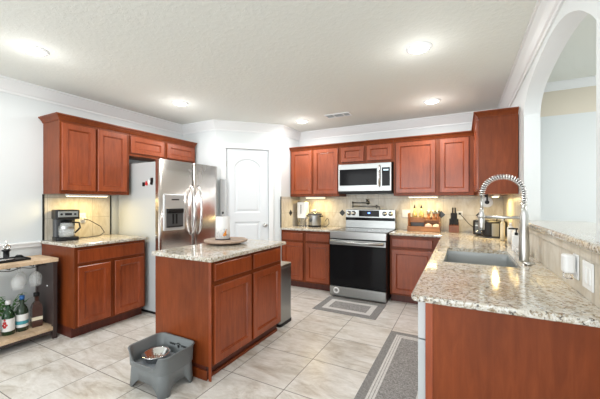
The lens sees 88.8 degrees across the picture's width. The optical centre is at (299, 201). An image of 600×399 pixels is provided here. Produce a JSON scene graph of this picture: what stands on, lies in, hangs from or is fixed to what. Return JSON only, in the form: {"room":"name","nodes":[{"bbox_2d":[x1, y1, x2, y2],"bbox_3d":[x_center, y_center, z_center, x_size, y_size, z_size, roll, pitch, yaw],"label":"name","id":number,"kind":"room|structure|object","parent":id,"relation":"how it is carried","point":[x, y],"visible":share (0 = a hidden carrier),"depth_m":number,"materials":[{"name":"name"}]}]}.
{"room":"kitchen","nodes":[
{"label":"kitchen","id":0,"kind":"room"},
{"bbox_2d":[0,91,182,328],"bbox_3d":[-3.064,0.065,2.782,0.120,2.530,4.850,0,0,28],"label":"wall","id":1,"kind":"structure","parent":0,"point":[21,129],"depth_m":3.13,"materials":[{"name":"white paint"}]},
{"bbox_2d":[0,241,40,249],"bbox_3d":[-3.434,0.443,1.923,0.030,0.055,2.985,0,0,28],"label":"trim","id":2,"kind":"structure","parent":1,"relation":"attached to","point":[33,243],"depth_m":3.11,"materials":[{"name":"white"}]},
{"bbox_2d":[42,194,110,239],"bbox_3d":[-2.568,0.168,3.575,0.012,0.491,0.720,0,0,28],"label":"tile backsplash","id":3,"kind":"structure","parent":1,"relation":"attached to","point":[97,210],"depth_m":3.60,"materials":[{"name":"tile"}]},
{"bbox_2d":[79,213,85,222],"bbox_3d":[-2.550,0.190,3.590,0.008,0.115,0.075,0,0,28],"label":"wall outlet","id":4,"kind":"object","parent":3,"relation":"attached to","point":[81,214],"visible":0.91,"depth_m":3.59,"materials":[{"name":"white plastic"}]},
{"bbox_2d":[38,112,130,194],"bbox_3d":[-2.406,-0.485,3.480,0.380,0.810,0.780,0,0,28],"label":"upper cabinet","id":5,"kind":"object","parent":1,"relation":"attached to","point":[81,155],"visible":0.99,"depth_m":3.31,"materials":[{"name":"brown wood"}]},
{"bbox_2d":[65,194,107,196],"bbox_3d":[-2.385,-0.066,3.446,0.060,0.026,0.420,0,0,28],"label":"light","id":6,"kind":"object","parent":5,"relation":"attached to","point":[67,195],"visible":0.91,"depth_m":3.39,"materials":[{"name":"white plastic"}]},
{"bbox_2d":[0,75,181,134],"bbox_3d":[-2.974,-1.133,2.734,0.085,0.135,4.850,0,0,28],"label":"trim","id":7,"kind":"structure","parent":1,"relation":"attached to","point":[9,85],"depth_m":3.54,"materials":[{"name":"white wood"}]},
{"bbox_2d":[129,129,196,162],"bbox_3d":[-1.977,-0.728,4.291,0.380,0.325,1.050,0,0,28],"label":"upper cabinet","id":8,"kind":"object","parent":1,"relation":"attached to","point":[143,146],"visible":0.8,"depth_m":4.12,"materials":[{"name":"brown wood"}]},
{"bbox_2d":[183,130,215,165],"bbox_3d":[-1.597,0.065,4.806,0.820,2.530,0.100,0,0,28],"label":"wall","id":9,"kind":"structure","parent":0,"point":[205,149],"depth_m":4.67,"materials":[{"name":"white paint"}]},
{"bbox_2d":[182,120,214,134],"bbox_3d":[-1.571,-1.133,4.688,0.735,0.135,0.085,0,0,28],"label":"trim","id":10,"kind":"structure","parent":9,"relation":"attached to","point":[203,126],"depth_m":4.67,"materials":[{"name":"white paint"}]},
{"bbox_2d":[0,286,417,398],"bbox_3d":[0.598,1.370,1.664,7.700,0.080,6.300,0,0,28],"label":"floor","id":11,"kind":"structure","parent":0,"point":[317,354],"depth_m":2.55,"materials":[{"name":"tile"}]},
{"bbox_2d":[0,255,57,348],"bbox_3d":[-2.781,0.940,2.601,0.370,0.780,1.095,0,0,28],"label":"bar cart","id":12,"kind":"object","parent":11,"relation":"on","point":[46,266],"visible":0.86,"depth_m":2.97,"materials":[{"name":"brown wood"}]},
{"bbox_2d":[1,300,14,335],"bbox_3d":[-2.662,1.057,2.795,0.092,0.307,0.093,0,0,28],"label":"liquor bottle","id":13,"kind":"object","parent":12,"relation":"on","point":[8,316],"visible":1,"depth_m":2.77,"materials":[{"name":"green glass"}]},
{"bbox_2d":[0,256,30,263],"bbox_3d":[-2.736,0.540,2.761,0.220,0.020,0.420,0,0,28],"label":"serving tray","id":14,"kind":"object","parent":12,"relation":"on","point":[24,258],"visible":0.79,"depth_m":2.84,"materials":[{"name":"black plastic"}]},
{"bbox_2d":[1,240,10,259],"bbox_3d":[-2.719,0.450,2.837,0.070,0.180,0.070,0,0,28],"label":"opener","id":15,"kind":"object","parent":14,"relation":"on","point":[6,251],"visible":0.88,"depth_m":2.83,"materials":[{"name":"silver plastic"}]},
{"bbox_2d":[0,294,31,327],"bbox_3d":[-2.756,1.039,2.911,0.140,0.342,0.324,0,0,28],"label":"plant","id":16,"kind":"object","parent":12,"relation":"on","point":[2,301],"visible":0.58,"depth_m":2.88,"materials":[{"name":"green plant"}]},
{"bbox_2d":[15,295,28,331],"bbox_3d":[-2.615,1.047,2.884,0.094,0.327,0.094,0,0,28],"label":"liquor bottle","id":17,"kind":"object","parent":12,"relation":"on","point":[22,314],"visible":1,"depth_m":2.86,"materials":[{"name":"green glass"}]},
{"bbox_2d":[0,321,52,346],"bbox_3d":[-2.783,1.228,2.608,0.360,0.035,1.065,0,0,28],"label":"shelf","id":18,"kind":"object","parent":12,"relation":"attached to","point":[47,327],"depth_m":2.82,"materials":[{"name":"brown wood"}]},
{"bbox_2d":[30,292,42,327],"bbox_3d":[-2.563,1.047,2.981,0.081,0.327,0.081,0,0,39],"label":"liquor bottle","id":19,"kind":"object","parent":12,"relation":"on","point":[36,309],"visible":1,"depth_m":2.96,"materials":[{"name":"brown glass"}]},
{"bbox_2d":[42,240,144,337],"bbox_3d":[-2.272,0.887,3.424,0.659,0.885,0.745,0,0,28],"label":"base cabinet","id":20,"kind":"object","parent":11,"relation":"on","point":[99,286],"visible":0.9,"depth_m":3.15,"materials":[{"name":"brown wood"}]},
{"bbox_2d":[41,234,146,247],"bbox_3d":[-2.272,0.429,3.418,0.675,0.030,0.765,0,0,28],"label":"countertop","id":21,"kind":"structure","parent":20,"relation":"on","point":[109,238],"depth_m":3.25,"materials":[{"name":"beige stone"}]},
{"bbox_2d":[51,209,103,240],"bbox_3d":[-2.441,0.251,3.429,0.310,0.325,0.509,0,0,42],"label":"coffee maker","id":22,"kind":"object","parent":21,"relation":"on","point":[64,222],"visible":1,"depth_m":3.27,"materials":[{"name":"black plastic"}]},
{"bbox_2d":[128,332,194,398],"bbox_3d":[-1.018,1.191,2.259,0.410,0.278,0.314,0,0,28],"label":"pet feeder","id":23,"kind":"object","parent":11,"relation":"on","point":[162,375],"visible":0.94,"depth_m":2.19,"materials":[{"name":"grey plastic"}]},
{"bbox_2d":[135,346,174,368],"bbox_3d":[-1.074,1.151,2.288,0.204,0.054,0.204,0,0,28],"label":"pet bowl","id":24,"kind":"object","parent":23,"relation":"on","point":[164,350],"visible":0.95,"depth_m":2.32,"materials":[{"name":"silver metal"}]},
{"bbox_2d":[119,158,216,313],"bbox_3d":[-1.718,0.415,4.143,0.885,1.830,0.961,0,0,28],"label":"refrigerator","id":25,"kind":"object","parent":11,"relation":"on","point":[179,209],"visible":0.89,"depth_m":3.75,"materials":[{"name":"grey metal"}]},
{"bbox_2d":[156,246,280,381],"bbox_3d":[-0.693,0.887,2.833,0.634,0.885,1.002,0,0,28],"label":"kitchen island","id":26,"kind":"object","parent":11,"relation":"on","point":[227,307],"visible":0.67,"depth_m":2.45,"materials":[{"name":"brown wood"}]},
{"bbox_2d":[152,239,285,262],"bbox_3d":[-0.682,0.428,2.845,0.668,0.032,1.080,0,0,28],"label":"island countertop","id":27,"kind":"structure","parent":26,"relation":"on","point":[204,252],"depth_m":2.58,"materials":[{"name":"beige stone"}]},
{"bbox_2d":[204,237,247,244],"bbox_3d":[-0.728,0.391,3.016,0.420,0.042,0.420,0,0,28],"label":"lazy susan","id":28,"kind":"object","parent":27,"relation":"on","point":[234,240],"visible":0.89,"depth_m":2.92,"materials":[{"name":"brown wood"}]},
{"bbox_2d":[215,212,230,239],"bbox_3d":[-0.766,0.237,3.042,0.150,0.276,0.150,0,0,28],"label":"paper towel holder","id":29,"kind":"object","parent":28,"relation":"on","point":[222,222],"visible":1,"depth_m":2.99,"materials":[{"name":"white paper"}]},
{"bbox_2d":[220,179,225,215],"bbox_3d":[-1.144,0.497,4.565,0.093,1.665,0.017,0,0,-17],"label":"step stool","id":30,"kind":"object","parent":11,"relation":"on","point":[222,181],"visible":0.42,"depth_m":4.56,"materials":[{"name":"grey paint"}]},
{"bbox_2d":[277,261,290,327],"bbox_3d":[-0.270,1.005,3.402,0.280,0.650,0.260,0,0,28],"label":"trash can","id":31,"kind":"object","parent":11,"relation":"on","point":[285,266],"visible":0.35,"depth_m":3.33,"materials":[{"name":"silver metal"}]},
{"bbox_2d":[282,230,330,290],"bbox_3d":[0.229,0.887,4.915,0.875,0.885,0.619,0,0,28],"label":"base cabinet","id":32,"kind":"object","parent":11,"relation":"on","point":[308,252],"visible":0.73,"depth_m":4.63,"materials":[{"name":"brown wood"}]},
{"bbox_2d":[280,225,342,231],"bbox_3d":[0.230,0.429,4.911,0.880,0.030,0.640,0,0,28],"label":"countertop","id":33,"kind":"structure","parent":32,"relation":"on","point":[299,228],"depth_m":4.71,"materials":[{"name":"beige stone"}]},
{"bbox_2d":[297,202,308,225],"bbox_3d":[0.053,0.213,5.175,0.164,0.400,0.144,0,0,28],"label":"water dispenser","id":34,"kind":"object","parent":33,"relation":"on","point":[302,207],"visible":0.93,"depth_m":5.12,"materials":[{"name":"white plastic"}]},
{"bbox_2d":[306,209,328,226],"bbox_3d":[0.295,0.270,5.045,0.351,0.286,0.228,0,0,-15],"label":"slow cooker","id":35,"kind":"object","parent":33,"relation":"on","point":[314,217],"visible":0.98,"depth_m":4.95,"materials":[{"name":"silver metal"}]},
{"bbox_2d":[312,296,385,319],"bbox_3d":[0.628,1.327,3.863,0.785,0.006,0.555,0,0,28],"label":"kitchen rug","id":36,"kind":"object","parent":11,"relation":"on","point":[368,310],"visible":1,"depth_m":3.83,"materials":[{"name":"grey fabric"}]},
{"bbox_2d":[330,209,395,302],"bbox_3d":[0.917,0.718,4.408,0.785,1.185,0.810,0,0,28],"label":"range","id":37,"kind":"object","parent":11,"relation":"on","point":[359,250],"visible":1,"depth_m":4.14,"materials":[{"name":"black metal"}]},
{"bbox_2d":[330,227,395,233],"bbox_3d":[0.919,0.417,4.413,0.785,0.025,0.640,0,0,28],"label":"cooktop","id":38,"kind":"object","parent":37,"relation":"in","point":[345,230],"depth_m":4.28,"materials":[{"name":"silver glass"}]},
{"bbox_2d":[354,331,418,398],"bbox_3d":[0.740,1.327,2.247,0.495,0.006,1.765,0,0,28],"label":"kitchen rug","id":39,"kind":"object","parent":11,"relation":"on","point":[393,374],"visible":0.62,"depth_m":2.37,"materials":[{"name":"grey fabric"}]},
{"bbox_2d":[390,235,439,303],"bbox_3d":[1.915,0.887,4.022,1.320,0.885,0.619,0,0,28],"label":"base cabinet","id":40,"kind":"object","parent":11,"relation":"on","point":[409,255],"visible":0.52,"depth_m":3.97,"materials":[{"name":"brown wood"}]},
{"bbox_2d":[425,303,599,398],"bbox_3d":[1.452,0.887,2.408,0.641,0.885,2.684,0,0,28],"label":"base cabinet","id":41,"kind":"object","parent":11,"relation":"on","point":[470,354],"visible":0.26,"depth_m":1.23,"materials":[{"name":"brown wood"}]},
{"bbox_2d":[418,302,424,398],"bbox_3d":[0.696,0.843,1.663,0.034,0.775,0.600,0,0,28],"label":"dishwasher","id":42,"kind":"object","parent":41,"relation":"in","point":[421,305],"visible":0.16,"depth_m":1.40,"materials":[{"name":"grey metal"}]},
{"bbox_2d":[389,229,599,327],"bbox_3d":[1.285,0.429,2.830,1.333,0.030,3.331,0,0,28],"label":"countertop","id":43,"kind":"structure","parent":41,"relation":"on","point":[534,291],"depth_m":1.48,"materials":[{"name":"beige stone"}]},
{"bbox_2d":[407,213,440,231],"bbox_3d":[1.724,0.288,4.261,0.420,0.250,0.175,0,0,28],"label":"rack","id":44,"kind":"object","parent":43,"relation":"on","point":[414,223],"visible":1,"depth_m":4.26,"materials":[{"name":"brown wood"}]},
{"bbox_2d":[412,205,416,216],"bbox_3d":[1.632,0.149,4.364,0.064,0.210,0.064,0,0,28],"label":"oil bottle","id":45,"kind":"object","parent":44,"relation":"on","point":[414,214],"visible":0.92,"depth_m":4.34,"materials":[{"name":"yellow glass"}]},
{"bbox_2d":[419,205,423,217],"bbox_3d":[1.711,0.149,4.322,0.064,0.210,0.064,0,0,28],"label":"oil bottle","id":46,"kind":"object","parent":44,"relation":"on","point":[421,214],"visible":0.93,"depth_m":4.30,"materials":[{"name":"yellow glass"}]},
{"bbox_2d":[427,210,430,218],"bbox_3d":[1.795,0.187,4.277,0.052,0.135,0.052,0,0,28],"label":"pepper mill","id":47,"kind":"object","parent":44,"relation":"on","point":[428,211],"visible":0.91,"depth_m":4.26,"materials":[{"name":"brown"}]},
{"bbox_2d":[432,210,435,219],"bbox_3d":[1.852,0.187,4.236,0.052,0.135,0.052,0,0,28],"label":"pepper mill","id":48,"kind":"object","parent":44,"relation":"on","point":[433,211],"visible":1,"depth_m":4.22,"materials":[{"name":"brown"}]},
{"bbox_2d":[436,210,439,219],"bbox_3d":[1.901,0.187,4.232,0.052,0.135,0.052,0,0,28],"label":"pepper mill","id":49,"kind":"object","parent":44,"relation":"on","point":[437,211],"visible":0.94,"depth_m":4.21,"materials":[{"name":"brown"}]},
{"bbox_2d":[449,208,458,232],"bbox_3d":[2.083,0.248,4.147,0.120,0.330,0.140,0,0,28],"label":"knife block","id":50,"kind":"object","parent":43,"relation":"on","point":[453,222],"visible":1,"depth_m":4.11,"materials":[{"name":"brown wood"}]},
{"bbox_2d":[460,214,485,234],"bbox_3d":[2.263,0.287,3.916,0.236,0.244,0.520,0,0,7],"label":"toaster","id":51,"kind":"object","parent":43,"relation":"on","point":[475,226],"visible":0.58,"depth_m":3.73,"materials":[{"name":"silver metal"}]},
{"bbox_2d":[445,251,516,267],"bbox_3d":[1.359,0.542,2.338,0.473,0.196,0.775,0,0,28],"label":"sink","id":52,"kind":"object","parent":43,"relation":"in","point":[503,260],"visible":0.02,"depth_m":2.65,"materials":[{"name":"silver metal"}]},
{"bbox_2d":[481,219,507,237],"bbox_3d":[2.233,0.292,3.522,0.250,0.242,0.184,0,0,22],"label":"countertop appliance","id":53,"kind":"object","parent":43,"relation":"on","point":[492,227],"visible":0.62,"depth_m":3.46,"materials":[{"name":"black plastic"}]},
{"bbox_2d":[500,219,504,239],"bbox_3d":[2.161,0.293,3.269,0.044,0.240,0.044,0,0,28],"label":"soap bottle","id":54,"kind":"object","parent":43,"relation":"on","point":[502,224],"visible":0.86,"depth_m":3.25,"materials":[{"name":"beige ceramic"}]},
{"bbox_2d":[478,174,534,265],"bbox_3d":[1.419,0.108,2.136,0.310,0.610,0.291,0,0,28],"label":"kitchen faucet","id":55,"kind":"object","parent":43,"relation":"on","point":[524,243],"visible":1,"depth_m":2.11,"materials":[{"name":"silver metal"}]},
{"bbox_2d":[507,223,513,242],"bbox_3d":[2.121,0.313,3.086,0.060,0.200,0.060,0,0,28],"label":"soap bottle","id":56,"kind":"object","parent":43,"relation":"on","point":[509,231],"visible":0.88,"depth_m":3.07,"materials":[{"name":"white plastic"}]},
{"bbox_2d":[508,228,518,250],"bbox_3d":[1.802,0.318,2.576,0.085,0.190,0.040,0,0,28],"label":"soap dispenser","id":57,"kind":"object","parent":43,"relation":"on","point":[515,238],"visible":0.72,"depth_m":2.56,"materials":[{"name":"white plastic"}]},
{"bbox_2d":[512,235,518,250],"bbox_3d":[1.813,0.348,2.570,0.060,0.130,0.040,0,0,28],"label":"bottle","id":58,"kind":"object","parent":57,"relation":"attached to","point":[515,238],"depth_m":2.56,"materials":[{"name":"white plastic"}]},
{"bbox_2d":[511,229,518,244],"bbox_3d":[2.027,0.333,2.887,0.060,0.160,0.060,0,0,28],"label":"soap bottle","id":59,"kind":"object","parent":43,"relation":"on","point":[514,231],"visible":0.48,"depth_m":2.88,"materials":[{"name":"white plastic"}]},
{"bbox_2d":[216,130,280,240],"bbox_3d":[-0.793,0.065,4.765,1.004,2.530,0.100,0,0,-17],"label":"wall","id":60,"kind":"structure","parent":0,"point":[221,136],"depth_m":4.79,"materials":[{"name":"white paint"}]},
{"bbox_2d":[221,143,273,240],"bbox_3d":[-0.801,0.225,4.705,0.802,2.210,0.111,0,0,-17],"label":"door","id":61,"kind":"structure","parent":60,"relation":"in","point":[245,171],"depth_m":4.73,"materials":[{"name":"white wood"}]},
{"bbox_2d":[213,119,284,133],"bbox_3d":[-0.765,-1.133,4.677,1.074,0.135,0.085,0,0,-17],"label":"trim","id":62,"kind":"structure","parent":60,"relation":"attached to","point":[224,125],"depth_m":4.66,"materials":[{"name":"white paint"}]},
{"bbox_2d":[281,135,298,260],"bbox_3d":[-0.172,0.065,5.211,0.100,2.530,0.730,0,0,28],"label":"wall","id":63,"kind":"structure","parent":0,"point":[286,142],"depth_m":5.01,"materials":[{"name":"white paint"}]},
{"bbox_2d":[280,197,298,227],"bbox_3d":[-0.158,0.168,5.113,0.014,0.491,0.625,0,0,28],"label":"tile backsplash","id":64,"kind":"structure","parent":63,"relation":"attached to","point":[288,205],"depth_m":5.05,"materials":[{"name":"tile"}]},
{"bbox_2d":[281,125,300,140],"bbox_3d":[-0.126,-1.133,5.099,0.085,0.135,0.645,0,0,28],"label":"trim","id":65,"kind":"structure","parent":63,"relation":"attached to","point":[288,131],"depth_m":5.06,"materials":[{"name":"white paint"}]},
{"bbox_2d":[0,0,595,131],"bbox_3d":[0.598,-1.250,1.664,7.700,0.100,6.300,0,0,28],"label":"ceiling","id":66,"kind":"structure","parent":0,"point":[283,62],"depth_m":2.54,"materials":[{"name":"white paint"}]},
{"bbox_2d":[17,44,49,55],"bbox_3d":[-2.108,-1.187,2.429,0.200,0.026,0.200,0,0,28],"label":"recessed light","id":67,"kind":"object","parent":66,"relation":"in","point":[28,48],"visible":1,"depth_m":2.40,"materials":[{"name":"white"}]},
{"bbox_2d":[171,100,188,105],"bbox_3d":[-1.461,-1.187,3.738,0.200,0.026,0.200,0,0,28],"label":"recessed light","id":68,"kind":"object","parent":66,"relation":"in","point":[176,102],"visible":1,"depth_m":3.70,"materials":[{"name":"white plastic"}]},
{"bbox_2d":[296,119,308,122],"bbox_3d":[0.030,-1.187,4.567,0.200,0.026,0.200,0,0,28],"label":"recessed light","id":69,"kind":"object","parent":66,"relation":"in","point":[298,120],"visible":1,"depth_m":4.52,"materials":[{"name":"white"}]},
{"bbox_2d":[324,112,351,118],"bbox_3d":[0.528,-1.194,4.246,0.360,0.012,0.160,0,0,28],"label":"ceiling vent","id":70,"kind":"object","parent":66,"relation":"in","point":[343,114],"visible":1,"depth_m":4.24,"materials":[{"name":"white metal"}]},
{"bbox_2d":[405,41,432,53],"bbox_3d":[0.928,-1.187,2.394,0.200,0.026,0.200,0,0,28],"label":"recessed light","id":71,"kind":"object","parent":66,"relation":"in","point":[420,47],"visible":1,"depth_m":2.36,"materials":[{"name":"white plastic"}]},
{"bbox_2d":[423,98,440,103],"bbox_3d":[1.575,-1.187,3.658,0.200,0.026,0.200,0,0,28],"label":"recessed light","id":72,"kind":"object","parent":66,"relation":"in","point":[432,100],"visible":1,"depth_m":3.62,"materials":[{"name":"white"}]},
{"bbox_2d":[299,123,471,231],"bbox_3d":[1.403,0.065,4.723,3.140,2.530,0.120,0,0,28],"label":"wall","id":73,"kind":"structure","parent":0,"point":[460,127],"depth_m":4.67,"materials":[{"name":"white paint"}]},
{"bbox_2d":[289,143,345,196],"bbox_3d":[0.288,-0.485,5.032,0.860,0.810,0.375,0,0,28],"label":"upper cabinet","id":74,"kind":"object","parent":73,"relation":"attached to","point":[314,168],"visible":0.94,"depth_m":4.88,"materials":[{"name":"brown wood"}]},
{"bbox_2d":[338,138,393,164],"bbox_3d":[1.028,-0.725,4.641,0.810,0.330,0.375,0,0,28],"label":"upper cabinet","id":75,"kind":"object","parent":73,"relation":"attached to","point":[377,150],"visible":0.81,"depth_m":4.49,"materials":[{"name":"brown wood"}]},
{"bbox_2d":[338,162,393,193],"bbox_3d":[1.007,-0.335,4.601,0.785,0.430,0.455,0,0,28],"label":"microwave","id":76,"kind":"object","parent":75,"relation":"attached to","point":[367,178],"visible":0.88,"depth_m":4.42,"materials":[{"name":"silver metal"}]},
{"bbox_2d":[300,109,492,140],"bbox_3d":[1.302,-1.133,4.660,3.020,0.135,0.085,0,0,28],"label":"trim","id":77,"kind":"structure","parent":73,"relation":"attached to","point":[466,117],"depth_m":4.61,"materials":[{"name":"white wood"}]},
{"bbox_2d":[300,194,502,231],"bbox_3d":[1.317,0.151,4.690,2.995,0.523,0.015,0,0,28],"label":"tile backsplash","id":78,"kind":"structure","parent":73,"relation":"attached to","point":[332,208],"depth_m":4.55,"materials":[{"name":"tile"}]},
{"bbox_2d":[352,199,379,209],"bbox_3d":[1.046,0.043,4.754,0.463,0.158,0.138,0,0,34],"label":"pot filler","id":79,"kind":"object","parent":78,"relation":"attached to","point":[367,202],"visible":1,"depth_m":4.76,"materials":[{"name":"silver metal"}]},
{"bbox_2d":[402,210,409,217],"bbox_3d":[1.575,0.180,4.545,0.115,0.115,0.009,0,0,28],"label":"light switch","id":80,"kind":"object","parent":78,"relation":"attached to","point":[404,212],"visible":0.81,"depth_m":4.54,"materials":[{"name":"white plastic"}]},
{"bbox_2d":[457,211,462,219],"bbox_3d":[2.198,0.190,4.215,0.075,0.115,0.008,0,0,28],"label":"wall outlet","id":81,"kind":"object","parent":78,"relation":"attached to","point":[460,217],"visible":0.91,"depth_m":4.21,"materials":[{"name":"white plastic"}]},
{"bbox_2d":[393,130,473,195],"bbox_3d":[1.825,-0.485,4.219,0.990,0.810,0.375,0,0,28],"label":"upper cabinet","id":82,"kind":"object","parent":73,"relation":"attached to","point":[441,164],"visible":0.92,"depth_m":4.07,"materials":[{"name":"brown wood"}]},
{"bbox_2d":[408,196,437,197],"bbox_3d":[1.705,-0.066,4.246,0.380,0.026,0.060,0,0,28],"label":"light","id":83,"kind":"object","parent":82,"relation":"attached to","point":[408,196],"visible":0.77,"depth_m":4.22,"materials":[{"name":"white plastic"}]},
{"bbox_2d":[505,0,599,241],"bbox_3d":[1.833,0.065,2.314,0.115,2.530,4.006,0,0,28],"label":"wall","id":84,"kind":"structure","parent":0,"point":[529,96],"depth_m":2.39,"materials":[{"name":"white paint"}]},
{"bbox_2d":[471,106,518,195],"bbox_3d":[2.192,-0.485,3.527,0.373,0.820,1.255,0,0,28],"label":"upper cabinet","id":85,"kind":"object","parent":84,"relation":"attached to","point":[495,131],"visible":0.96,"depth_m":3.01,"materials":[{"name":"brown wood"}]},
{"bbox_2d":[483,194,492,206],"bbox_3d":[2.044,-0.006,3.365,0.110,0.138,0.288,0,0,28],"label":"paper towel","id":86,"kind":"object","parent":85,"relation":"attached to","point":[487,202],"visible":0.88,"depth_m":3.24,"materials":[{"name":"white paper"}]},
{"bbox_2d":[497,0,564,108],"bbox_3d":[1.713,-1.133,2.301,0.085,0.135,3.870,0,0,28],"label":"trim","id":87,"kind":"structure","parent":84,"relation":"attached to","point":[545,12],"depth_m":2.19,"materials":[{"name":"white"}]},
{"bbox_2d":[503,194,599,308],"bbox_3d":[1.765,0.172,2.329,0.019,0.483,3.769,0,0,28],"label":"tile backsplash","id":88,"kind":"structure","parent":84,"relation":"attached to","point":[547,249],"depth_m":1.74,"materials":[{"name":"tile"}]},
{"bbox_2d":[573,253,578,279],"bbox_3d":[1.275,0.300,1.418,0.008,0.115,0.075,0,0,28],"label":"wall outlet","id":89,"kind":"object","parent":88,"relation":"attached to","point":[576,274],"visible":0.61,"depth_m":1.39,"materials":[{"name":"white plastic"}]},
{"bbox_2d":[561,253,575,278],"bbox_3d":[1.248,0.301,1.427,0.045,0.113,0.064,0,0,28],"label":"air freshener","id":90,"kind":"object","parent":89,"relation":"attached to","point":[568,261],"visible":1,"depth_m":1.41,"materials":[{"name":"white plastic"}]},
{"bbox_2d":[582,260,593,292],"bbox_3d":[1.202,0.310,1.281,0.009,0.115,0.120,0,0,28],"label":"light switch","id":91,"kind":"object","parent":88,"relation":"attached to","point":[587,268],"visible":1,"depth_m":1.27,"materials":[{"name":"white plastic"}]},
{"bbox_2d":[519,220,599,254],"bbox_3d":[1.647,0.180,1.674,0.455,0.037,2.100,0,0,28],"label":"bar ledge","id":92,"kind":"object","parent":84,"relation":"attached to","point":[582,234],"visible":0.87,"depth_m":1.71,"materials":[{"name":"stone"}]},
{"bbox_2d":[540,86,595,222],"bbox_3d":[3.681,0.065,2.577,2.905,2.530,0.100,0,0,28],"label":"wall","id":93,"kind":"structure","parent":0,"point":[568,116],"depth_m":3.05,"materials":[{"name":"white paint"}]},
{"bbox_2d":[544,76,595,91],"bbox_3d":[3.646,-1.159,2.510,2.905,0.081,0.051,0,0,28],"label":"trim","id":94,"kind":"structure","parent":93,"relation":"attached to","point":[591,80],"depth_m":3.02,"materials":[{"name":"white"}]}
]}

